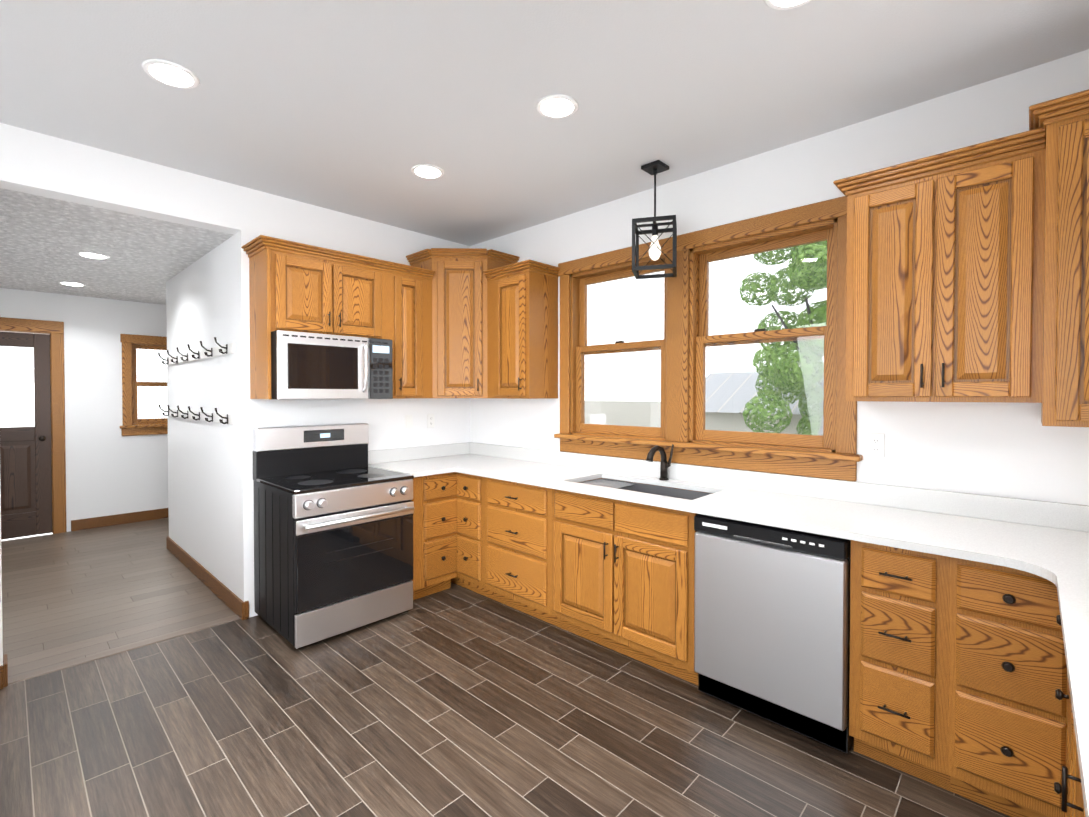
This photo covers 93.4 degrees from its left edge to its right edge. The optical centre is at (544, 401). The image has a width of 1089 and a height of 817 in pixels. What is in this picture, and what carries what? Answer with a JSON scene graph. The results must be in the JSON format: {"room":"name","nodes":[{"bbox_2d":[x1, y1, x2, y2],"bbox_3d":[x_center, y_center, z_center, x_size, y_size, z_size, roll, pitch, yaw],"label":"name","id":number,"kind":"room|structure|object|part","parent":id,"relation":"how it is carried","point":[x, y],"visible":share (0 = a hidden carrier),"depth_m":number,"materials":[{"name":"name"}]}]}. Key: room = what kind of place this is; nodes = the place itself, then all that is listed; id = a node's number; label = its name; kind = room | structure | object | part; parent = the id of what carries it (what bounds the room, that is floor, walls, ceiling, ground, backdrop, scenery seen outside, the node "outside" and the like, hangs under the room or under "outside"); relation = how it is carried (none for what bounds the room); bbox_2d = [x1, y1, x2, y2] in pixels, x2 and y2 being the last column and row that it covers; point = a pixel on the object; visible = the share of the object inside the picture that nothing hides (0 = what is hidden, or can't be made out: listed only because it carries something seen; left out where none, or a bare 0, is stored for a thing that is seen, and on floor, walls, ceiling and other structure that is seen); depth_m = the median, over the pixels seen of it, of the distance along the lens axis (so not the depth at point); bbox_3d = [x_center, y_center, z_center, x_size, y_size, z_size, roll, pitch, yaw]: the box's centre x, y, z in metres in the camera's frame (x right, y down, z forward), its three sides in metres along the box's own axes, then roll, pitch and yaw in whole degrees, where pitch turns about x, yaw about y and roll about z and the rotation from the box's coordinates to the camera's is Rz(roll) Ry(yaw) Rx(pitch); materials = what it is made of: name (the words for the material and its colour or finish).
{"room":"kitchen","nodes":[
{"label":"kitchen","id":0,"kind":"room"},
{"bbox_2d":[0,188,232,304],"bbox_3d":[-3.401,-1.165,4.626,3.700,0.100,3.740,1,1,44],"label":"ceiling","id":1,"kind":"structure","parent":0,"point":[43,240],"depth_m":3.69,"materials":[{"name":"white paint"}]},
{"bbox_2d":[58,281,84,285],"bbox_3d":[-4.468,-1.113,4.854,0.195,0.008,0.195,0,1,-1],"label":"recessed light","id":2,"kind":"object","parent":1,"relation":"in","point":[61,282],"depth_m":4.82,"materials":[{"name":"white plastic"}]},
{"bbox_2d":[76,251,109,258],"bbox_3d":[-3.396,-1.099,3.863,0.195,0.008,0.195,0,1,-1],"label":"recessed light","id":3,"kind":"object","parent":1,"relation":"in","point":[82,253],"depth_m":3.85,"materials":[{"name":"white plastic"}]},
{"bbox_2d":[0,123,467,665],"bbox_3d":[-2.664,0.023,2.631,0.140,2.780,5.640,1,1,44],"label":"wall","id":4,"kind":"structure","parent":0,"point":[194,477],"depth_m":3.87,"materials":[{"name":"white paint"}]},
{"bbox_2d":[0,654,7,680],"bbox_3d":[-3.003,1.359,2.404,0.019,0.115,0.676,1,1,44],"label":"baseboard","id":5,"kind":"structure","parent":4,"relation":"attached to","point":[3,668],"depth_m":2.54,"materials":[{"name":"brown wood"}]},
{"bbox_2d":[0,332,52,539],"bbox_3d":[-5.413,0.340,5.000,0.138,2.060,0.880,1,1,44],"label":"back door","id":6,"kind":"structure","parent":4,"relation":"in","point":[26,478],"depth_m":5.23,"materials":[{"name":"brown wood"}]},
{"bbox_2d":[0,317,66,533],"bbox_3d":[-5.461,0.275,5.045,0.164,2.210,1.090,1,1,44],"label":"door frame","id":7,"kind":"structure","parent":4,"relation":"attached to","point":[54,330],"depth_m":5.34,"materials":[{"name":"brown wood"}]},
{"bbox_2d":[71,508,168,530],"bbox_3d":[-4.180,1.304,6.312,0.016,0.115,2.420,1,1,44],"label":"baseboard","id":8,"kind":"structure","parent":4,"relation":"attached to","point":[96,522],"depth_m":5.71,"materials":[{"name":"brown wood"}]},
{"bbox_2d":[120,334,167,435],"bbox_3d":[-4.441,-0.190,6.097,0.185,1.140,0.960,1,1,44],"label":"window","id":9,"kind":"structure","parent":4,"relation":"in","point":[133,425],"depth_m":5.84,"materials":[{"name":"brown wood"}]},
{"bbox_3d":[-4.454,-0.208,6.109,0.046,0.805,0.630,1,1,44],"label":"hall window glass","id":10,"kind":"part","parent":9,"relation":"part of","materials":[{"name":"clear glass"}]},
{"bbox_2d":[166,536,248,619],"bbox_3d":[-2.738,1.336,4.068,2.232,0.115,0.026,1,1,44],"label":"baseboard","id":11,"kind":"structure","parent":4,"relation":"attached to","point":[234,603],"depth_m":3.78,"materials":[{"name":"brown wood"}]},
{"bbox_2d":[249,243,388,338],"bbox_3d":[-1.509,-0.691,3.493,0.327,0.515,0.764,1,1,44],"label":"upper cabinet","id":12,"kind":"object","parent":4,"relation":"attached to","point":[296,289],"depth_m":3.30,"materials":[{"name":"brown wood"}]},
{"bbox_2d":[271,330,392,399],"bbox_3d":[-1.455,-0.225,3.449,0.473,0.413,0.756,1,1,44],"label":"microwave","id":13,"kind":"object","parent":12,"relation":"attached to","point":[305,365],"visible":0.96,"depth_m":3.27,"materials":[{"name":"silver metal"}]},
{"bbox_2d":[389,267,432,398],"bbox_3d":[-1.108,-0.490,3.918,0.327,0.930,0.401,1,1,44],"label":"upper cabinet","id":14,"kind":"object","parent":4,"relation":"attached to","point":[410,292],"depth_m":3.81,"materials":[{"name":"brown wood"}]},
{"bbox_2d":[427,414,433,427],"bbox_3d":[-0.956,0.161,4.321,0.008,0.116,0.072,1,1,44],"label":"outlet","id":15,"kind":"object","parent":4,"relation":"attached to","point":[430,417],"depth_m":4.32,"materials":[{"name":"white plastic"}]},
{"bbox_2d":[0,518,1009,816],"bbox_3d":[-2.319,1.442,2.419,8.080,0.050,5.500,1,1,44],"label":"floor","id":16,"kind":"structure","parent":0,"point":[455,700],"depth_m":2.27,"materials":[{"name":"brown tile"}]},
{"bbox_2d":[8,615,239,684],"bbox_3d":[-2.345,1.416,2.961,0.065,0.026,1.070,1,1,44],"label":"threshold","id":17,"kind":"object","parent":16,"relation":"on","point":[103,655],"depth_m":2.88,"materials":[{"name":"brown"}]},
{"bbox_2d":[252,423,414,648],"bbox_3d":[-1.351,0.786,3.340,0.762,1.235,0.760,1,1,44],"label":"range","id":18,"kind":"object","parent":16,"relation":"on","point":[333,533],"visible":1,"depth_m":3.15,"materials":[{"name":"black metal"}]},
{"bbox_2d":[411,472,493,599],"bbox_3d":[-0.687,0.951,3.946,0.927,0.888,1.022,1,1,44],"label":"base cabinet","id":19,"kind":"object","parent":16,"relation":"on","point":[449,530],"visible":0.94,"depth_m":3.65,"materials":[{"name":"brown wood"}]},
{"bbox_2d":[368,442,1088,567],"bbox_3d":[0.564,0.457,2.754,4.374,0.130,1.017,1,1,44],"label":"countertop","id":20,"kind":"structure","parent":19,"relation":"on","point":[1048,540],"depth_m":2.43,"materials":[{"name":"white stone"}]},
{"bbox_2d":[646,444,673,479],"bbox_3d":[0.699,0.373,3.119,0.092,0.223,0.219,1,1,44],"label":"faucet","id":21,"kind":"object","parent":20,"relation":"on","point":[664,465],"visible":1,"depth_m":3.16,"materials":[{"name":"black metal"}]},
{"bbox_2d":[485,477,559,626],"bbox_3d":[0.004,0.957,3.547,0.625,0.888,0.650,1,1,44],"label":"base cabinet","id":22,"kind":"object","parent":16,"relation":"on","point":[518,540],"visible":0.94,"depth_m":3.31,"materials":[{"name":"brown wood"}]},
{"bbox_2d":[552,478,712,684],"bbox_3d":[0.573,0.964,3.006,0.945,0.888,0.650,1,1,44],"label":"base cabinet","id":23,"kind":"object","parent":16,"relation":"on","point":[622,577],"visible":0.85,"depth_m":2.76,"materials":[{"name":"brown wood"}]},
{"bbox_2d":[694,514,853,753],"bbox_3d":[1.150,0.979,2.448,0.642,0.875,0.610,1,1,44],"label":"dishwasher","id":24,"kind":"object","parent":16,"relation":"on","point":[772,623],"visible":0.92,"depth_m":2.20,"materials":[{"name":"silver metal"}]},
{"bbox_2d":[849,540,950,790],"bbox_3d":[1.506,0.977,2.119,0.310,0.888,0.650,1,1,44],"label":"base cabinet","id":25,"kind":"object","parent":16,"relation":"on","point":[899,657],"visible":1,"depth_m":1.90,"materials":[{"name":"brown wood"}]},
{"bbox_2d":[948,557,1073,816],"bbox_3d":[1.852,0.984,1.599,0.907,0.888,0.927,1,1,44],"label":"base cabinet","id":26,"kind":"object","parent":16,"relation":"on","point":[1010,746],"visible":0.73,"depth_m":1.70,"materials":[{"name":"brown wood"}]},
{"bbox_2d":[1065,729,1076,816],"bbox_3d":[1.479,0.992,0.997,0.617,0.888,0.460,1,1,44],"label":"base cabinet","id":27,"kind":"object","parent":16,"relation":"on","point":[1074,777],"depth_m":1.27,"materials":[{"name":"brown wood"}]},
{"bbox_2d":[1073,753,1085,816],"bbox_3d":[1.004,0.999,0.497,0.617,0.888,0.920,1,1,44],"label":"base cabinet","id":28,"kind":"object","parent":16,"relation":"on","point":[1077,807],"depth_m":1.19,"materials":[{"name":"brown wood"}]},
{"bbox_2d":[1012,550,1088,816],"bbox_3d":[0.737,0.491,0.280,0.714,0.130,3.030,1,1,44],"label":"countertop","id":29,"kind":"structure","parent":28,"relation":"on","point":[1070,576],"depth_m":1.20,"materials":[{"name":"white stone"}]},
{"bbox_2d":[0,0,1088,245],"bbox_3d":[-0.978,-1.395,1.105,4.660,0.100,5.780,1,1,44],"label":"ceiling","id":30,"kind":"structure","parent":0,"point":[360,108],"depth_m":2.19,"materials":[{"name":"white paint"}]},
{"bbox_2d":[142,59,199,88],"bbox_3d":[-1.549,-1.355,2.131,0.195,0.008,0.195,0,1,-1],"label":"recessed light","id":31,"kind":"object","parent":30,"relation":"in","point":[175,75],"depth_m":2.12,"materials":[{"name":"white plastic"}]},
{"bbox_2d":[411,164,444,178],"bbox_3d":[-0.695,-1.368,3.058,0.195,0.008,0.195,0,1,-1],"label":"recessed light","id":32,"kind":"object","parent":30,"relation":"in","point":[428,171],"depth_m":3.04,"materials":[{"name":"white plastic"}]},
{"bbox_2d":[536,94,577,118],"bbox_3d":[0.058,-1.359,2.370,0.195,0.008,0.195,0,1,-1],"label":"recessed light","id":33,"kind":"object","parent":30,"relation":"in","point":[556,106],"depth_m":2.36,"materials":[{"name":"white plastic"}]},
{"bbox_2d":[632,160,676,278],"bbox_3d":[0.644,-1.059,2.990,0.242,0.624,0.242,0,1,16],"label":"pendant light","id":34,"kind":"object","parent":30,"relation":"hanging from","point":[655,168],"visible":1,"depth_m":2.97,"materials":[{"name":"black metal"}]},
{"bbox_2d":[764,0,810,9],"bbox_3d":[0.818,-1.349,1.675,0.195,0.008,0.195,0,1,-1],"label":"recessed light","id":35,"kind":"object","parent":30,"relation":"in","point":[775,4],"depth_m":1.74,"materials":[{"name":"white plastic"}]},
{"bbox_2d":[468,49,1088,505],"bbox_3d":[-0.376,-0.002,4.443,8.360,2.780,0.140,1,1,44],"label":"wall","id":36,"kind":"structure","parent":0,"point":[1001,449],"depth_m":2.42,"materials":[{"name":"white paint"}]},
{"bbox_2d":[433,248,488,397],"bbox_3d":[-0.657,-0.577,4.075,0.450,1.100,0.450,1,1,44],"label":"upper cabinet","id":37,"kind":"object","parent":36,"relation":"attached to","point":[466,322],"depth_m":3.95,"materials":[{"name":"brown wood"}]},
{"bbox_2d":[485,263,558,398],"bbox_3d":[-0.177,-0.490,3.920,0.460,0.930,0.327,1,1,44],"label":"upper cabinet","id":38,"kind":"object","parent":36,"relation":"attached to","point":[521,303],"depth_m":3.78,"materials":[{"name":"brown wood"}]},
{"bbox_2d":[554,196,862,481],"bbox_3d":[0.861,-0.321,3.222,2.000,1.408,0.200,1,1,44],"label":"window","id":39,"kind":"structure","parent":36,"relation":"in","point":[830,452],"depth_m":3.11,"materials":[{"name":"brown wood"}]},
{"bbox_3d":[0.883,-0.344,3.245,1.626,1.028,0.046,1,1,44],"label":"kitchen window glass","id":40,"kind":"part","parent":39,"relation":"part of","materials":[{"name":"clear glass"}]},
{"bbox_2d":[867,433,884,457],"bbox_3d":[1.595,0.211,2.470,0.072,0.116,0.008,1,1,44],"label":"outlet","id":41,"kind":"object","parent":36,"relation":"attached to","point":[875,444],"depth_m":2.47,"materials":[{"name":"white plastic"}]},
{"bbox_2d":[841,137,1040,402],"bbox_3d":[1.668,-0.465,2.168,0.630,0.930,0.327,1,1,44],"label":"upper cabinet","id":42,"kind":"object","parent":36,"relation":"attached to","point":[967,277],"depth_m":2.02,"materials":[{"name":"brown wood"}]},
{"bbox_2d":[1037,101,1088,426],"bbox_3d":[2.114,-0.446,1.689,0.677,1.065,0.407,1,1,44],"label":"upper cabinet","id":43,"kind":"object","parent":36,"relation":"attached to","point":[1063,243],"depth_m":1.74,"materials":[{"name":"brown wood"}]},
{"label":"outside","id":44,"kind":"structure","parent":0,"visible":0},
{"bbox_2d":[585,240,826,434],"bbox_3d":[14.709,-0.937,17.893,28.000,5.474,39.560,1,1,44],"label":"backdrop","id":45,"kind":"structure","parent":44,"point":[804,368],"depth_m":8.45,"materials":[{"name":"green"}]}
]}

